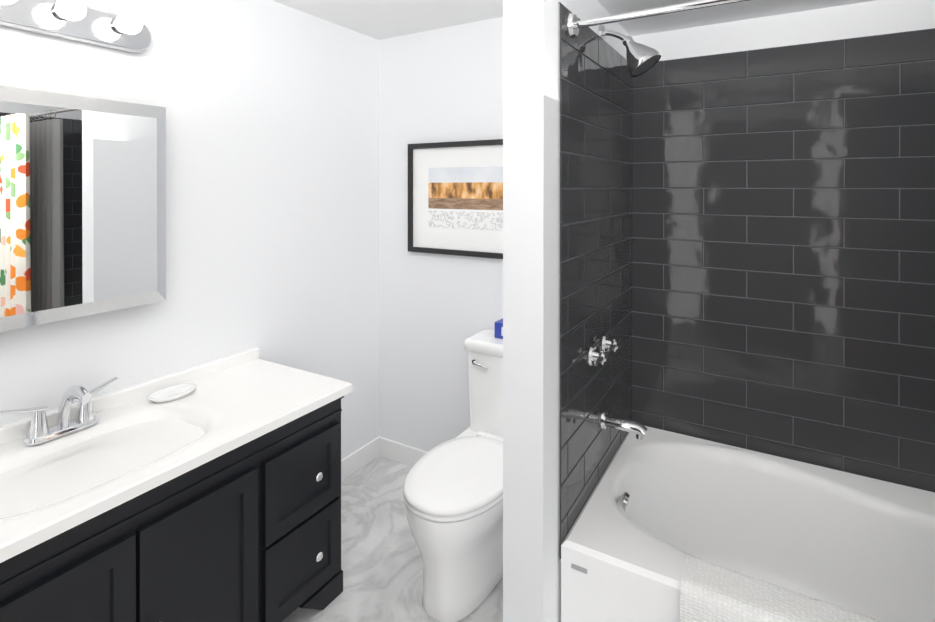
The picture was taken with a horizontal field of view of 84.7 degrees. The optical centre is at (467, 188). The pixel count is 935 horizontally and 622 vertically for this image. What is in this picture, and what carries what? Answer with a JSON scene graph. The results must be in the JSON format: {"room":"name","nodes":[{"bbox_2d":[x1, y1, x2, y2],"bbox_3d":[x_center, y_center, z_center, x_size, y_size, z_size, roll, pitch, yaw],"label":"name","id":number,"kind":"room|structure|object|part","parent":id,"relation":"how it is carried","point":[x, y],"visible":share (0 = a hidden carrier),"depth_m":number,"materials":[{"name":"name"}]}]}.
{"room":"bathroom","nodes":[
{"label":"bathroom","id":0,"kind":"room"},
{"bbox_2d":[0,0,378,459],"bbox_3d":[-1.324,0.336,1.607,0.100,2.333,3.250,0,0,31],"label":"wall","id":1,"kind":"structure","parent":0,"point":[272,180],"depth_m":2.14,"materials":[{"name":"white paint"}]},
{"bbox_2d":[0,0,150,52],"bbox_3d":[-1.256,-0.526,1.483,0.139,0.116,0.702,0,0,31],"label":"light","id":2,"kind":"object","parent":1,"relation":"attached to","point":[80,21],"visible":1,"depth_m":1.60,"materials":[{"name":"silver metal"}]},
{"bbox_2d":[0,86,165,331],"bbox_3d":[-1.236,0.056,1.549,0.107,0.678,0.612,0,0,31],"label":"mirror","id":3,"kind":"object","parent":1,"relation":"attached to","point":[82,206],"visible":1,"depth_m":1.55,"materials":[{"name":"clear glass"}]},
{"bbox_2d":[341,436,379,480],"bbox_3d":[-1.276,1.453,1.582,0.012,0.100,3.050,0,0,31],"label":"baseboard","id":4,"kind":"structure","parent":1,"relation":"attached to","point":[356,460],"depth_m":2.74,"materials":[{"name":"white wood"}]},
{"bbox_2d":[272,0,502,39],"bbox_3d":[-0.023,-0.878,0.826,3.130,0.100,3.250,0,0,31],"label":"ceiling","id":5,"kind":"structure","parent":0,"point":[380,19],"depth_m":2.44,"materials":[{"name":"white paint"}]},
{"bbox_2d":[282,456,502,621],"bbox_3d":[-0.023,1.555,0.835,3.130,0.100,3.250,0,0,31],"label":"floor","id":6,"kind":"structure","parent":0,"point":[381,565],"depth_m":2.06,"materials":[{"name":"stone"}]},
{"bbox_2d":[0,391,351,621],"bbox_3d":[-1.033,1.133,1.436,0.569,0.741,1.418,0,0,31],"label":"bathroom vanity","id":7,"kind":"object","parent":6,"relation":"on","point":[209,491],"depth_m":1.47,"materials":[{"name":"black paint"}]},
{"bbox_2d":[0,355,351,554],"bbox_3d":[-1.043,0.745,1.437,0.555,0.035,1.457,0,0,31],"label":"countertop","id":8,"kind":"structure","parent":7,"relation":"on","point":[141,440],"depth_m":1.52,"materials":[{"name":"white stone"}]},
{"bbox_2d":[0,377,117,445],"bbox_3d":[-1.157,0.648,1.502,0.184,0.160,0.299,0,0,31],"label":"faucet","id":9,"kind":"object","parent":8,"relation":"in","point":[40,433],"depth_m":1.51,"materials":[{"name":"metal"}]},
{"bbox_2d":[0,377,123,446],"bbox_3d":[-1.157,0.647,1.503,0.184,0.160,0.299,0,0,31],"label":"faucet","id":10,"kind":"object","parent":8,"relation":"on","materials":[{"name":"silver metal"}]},
{"bbox_3d":[-1.032,0.718,1.795,0.108,0.017,0.157,0,0,31],"label":"soap dish","id":11,"kind":"part","parent":8,"relation":"part of","materials":[{"name":"white ceramic"}]},
{"bbox_2d":[403,318,502,621],"bbox_3d":[0.054,1.031,2.065,0.414,0.940,0.811,0,0,31],"label":"toilet","id":12,"kind":"object","parent":6,"relation":"on","point":[453,494],"visible":0.62,"depth_m":1.83,"materials":[{"name":"white ceramic"}]},
{"bbox_2d":[561,426,934,621],"bbox_3d":[1.125,1.252,1.402,1.519,0.568,0.876,0,0,31],"label":"bathtub","id":13,"kind":"object","parent":6,"relation":"on","point":[668,526],"visible":1,"depth_m":1.66,"materials":[{"name":"white ceramic"}]},
{"bbox_2d":[680,555,881,621],"bbox_3d":[0.785,1.186,1.202,0.510,0.436,0.185,0,0,31],"label":"towel","id":14,"kind":"object","parent":13,"relation":"hanging from","point":[709,592],"depth_m":1.22,"materials":[{"name":"white fabric"}]},
{"bbox_2d":[503,0,630,621],"bbox_3d":[0.396,0.335,1.796,0.119,2.333,0.963,0,0,31],"label":"wall","id":15,"kind":"structure","parent":0,"point":[531,326],"depth_m":1.39,"materials":[{"name":"white paint"}]},
{"bbox_2d":[558,2,632,558],"bbox_3d":[0.478,0.261,1.808,0.008,1.568,0.857,0,0,31],"label":"wall tiles","id":16,"kind":"structure","parent":15,"relation":"attached to","point":[596,156],"depth_m":1.68,"materials":[{"name":"grey tile"}]},
{"bbox_2d":[589,334,620,366],"bbox_3d":[0.467,0.547,1.732,0.051,0.068,0.295,0,0,31],"label":"handle","id":17,"kind":"object","parent":16,"relation":"attached to","point":[596,357],"visible":1,"depth_m":1.68,"materials":[{"name":"silver metal"}]},
{"bbox_2d":[601,410,646,439],"bbox_3d":[0.540,0.811,1.760,0.148,0.066,0.064,0,0,31],"label":"tub spout","id":18,"kind":"object","parent":16,"relation":"attached to","point":[639,429],"visible":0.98,"depth_m":1.75,"materials":[{"name":"silver metal"}]},
{"bbox_2d":[599,25,660,76],"bbox_3d":[0.553,-0.477,1.747,0.198,0.195,0.116,0,0,31],"label":"shower head","id":19,"kind":"object","parent":15,"relation":"attached to","point":[642,58],"visible":1,"depth_m":1.72},
{"bbox_2d":[379,0,934,451],"bbox_3d":[0.784,0.334,2.183,2.930,2.333,0.100,0,0,31],"label":"wall","id":20,"kind":"structure","parent":0,"point":[435,86],"depth_m":2.67,"materials":[{"name":"white paint"}]},
{"bbox_2d":[379,437,426,466],"bbox_3d":[0.056,1.449,2.556,1.240,0.100,0.012,0,0,31],"label":"baseboard","id":21,"kind":"structure","parent":20,"relation":"attached to","point":[401,453],"depth_m":2.80,"materials":[{"name":"white wood"}]},
{"bbox_2d":[408,139,502,258],"bbox_3d":[0.016,0.051,2.564,0.766,0.575,0.029,0,0,31],"label":"picture frame","id":22,"kind":"object","parent":20,"relation":"attached to","point":[455,198],"visible":0.6,"depth_m":2.60,"materials":[{"name":"black"}]},
{"bbox_2d":[632,28,934,492],"bbox_3d":[1.353,0.261,1.780,1.541,1.568,0.008,0,0,31],"label":"wall tiles","id":23,"kind":"structure","parent":20,"relation":"attached to","point":[783,268],"depth_m":1.87,"materials":[{"name":"grey tile"}]},
{"bbox_2d":[597,0,875,35],"bbox_3d":[1.133,-0.736,1.408,1.541,0.188,0.867,0,0,31],"label":"ceiling","id":24,"kind":"structure","parent":0,"point":[739,11],"depth_m":1.87,"materials":[{"name":"white paint"}]},
{"bbox_3d":[1.793,0.263,1.024,0.009,1.568,0.857,0,0,31],"label":"wall tiles","id":25,"kind":"structure","parent":0,"visible":0},
{"bbox_2d":[568,0,748,37],"bbox_3d":[0.961,-0.478,1.120,1.522,0.072,0.072,0,0,31],"label":"curtain rod","id":26,"kind":"object","parent":25,"relation":"attached to","point":[574,24],"visible":0.94,"depth_m":1.40,"materials":[{"name":"silver metal"}]}
]}

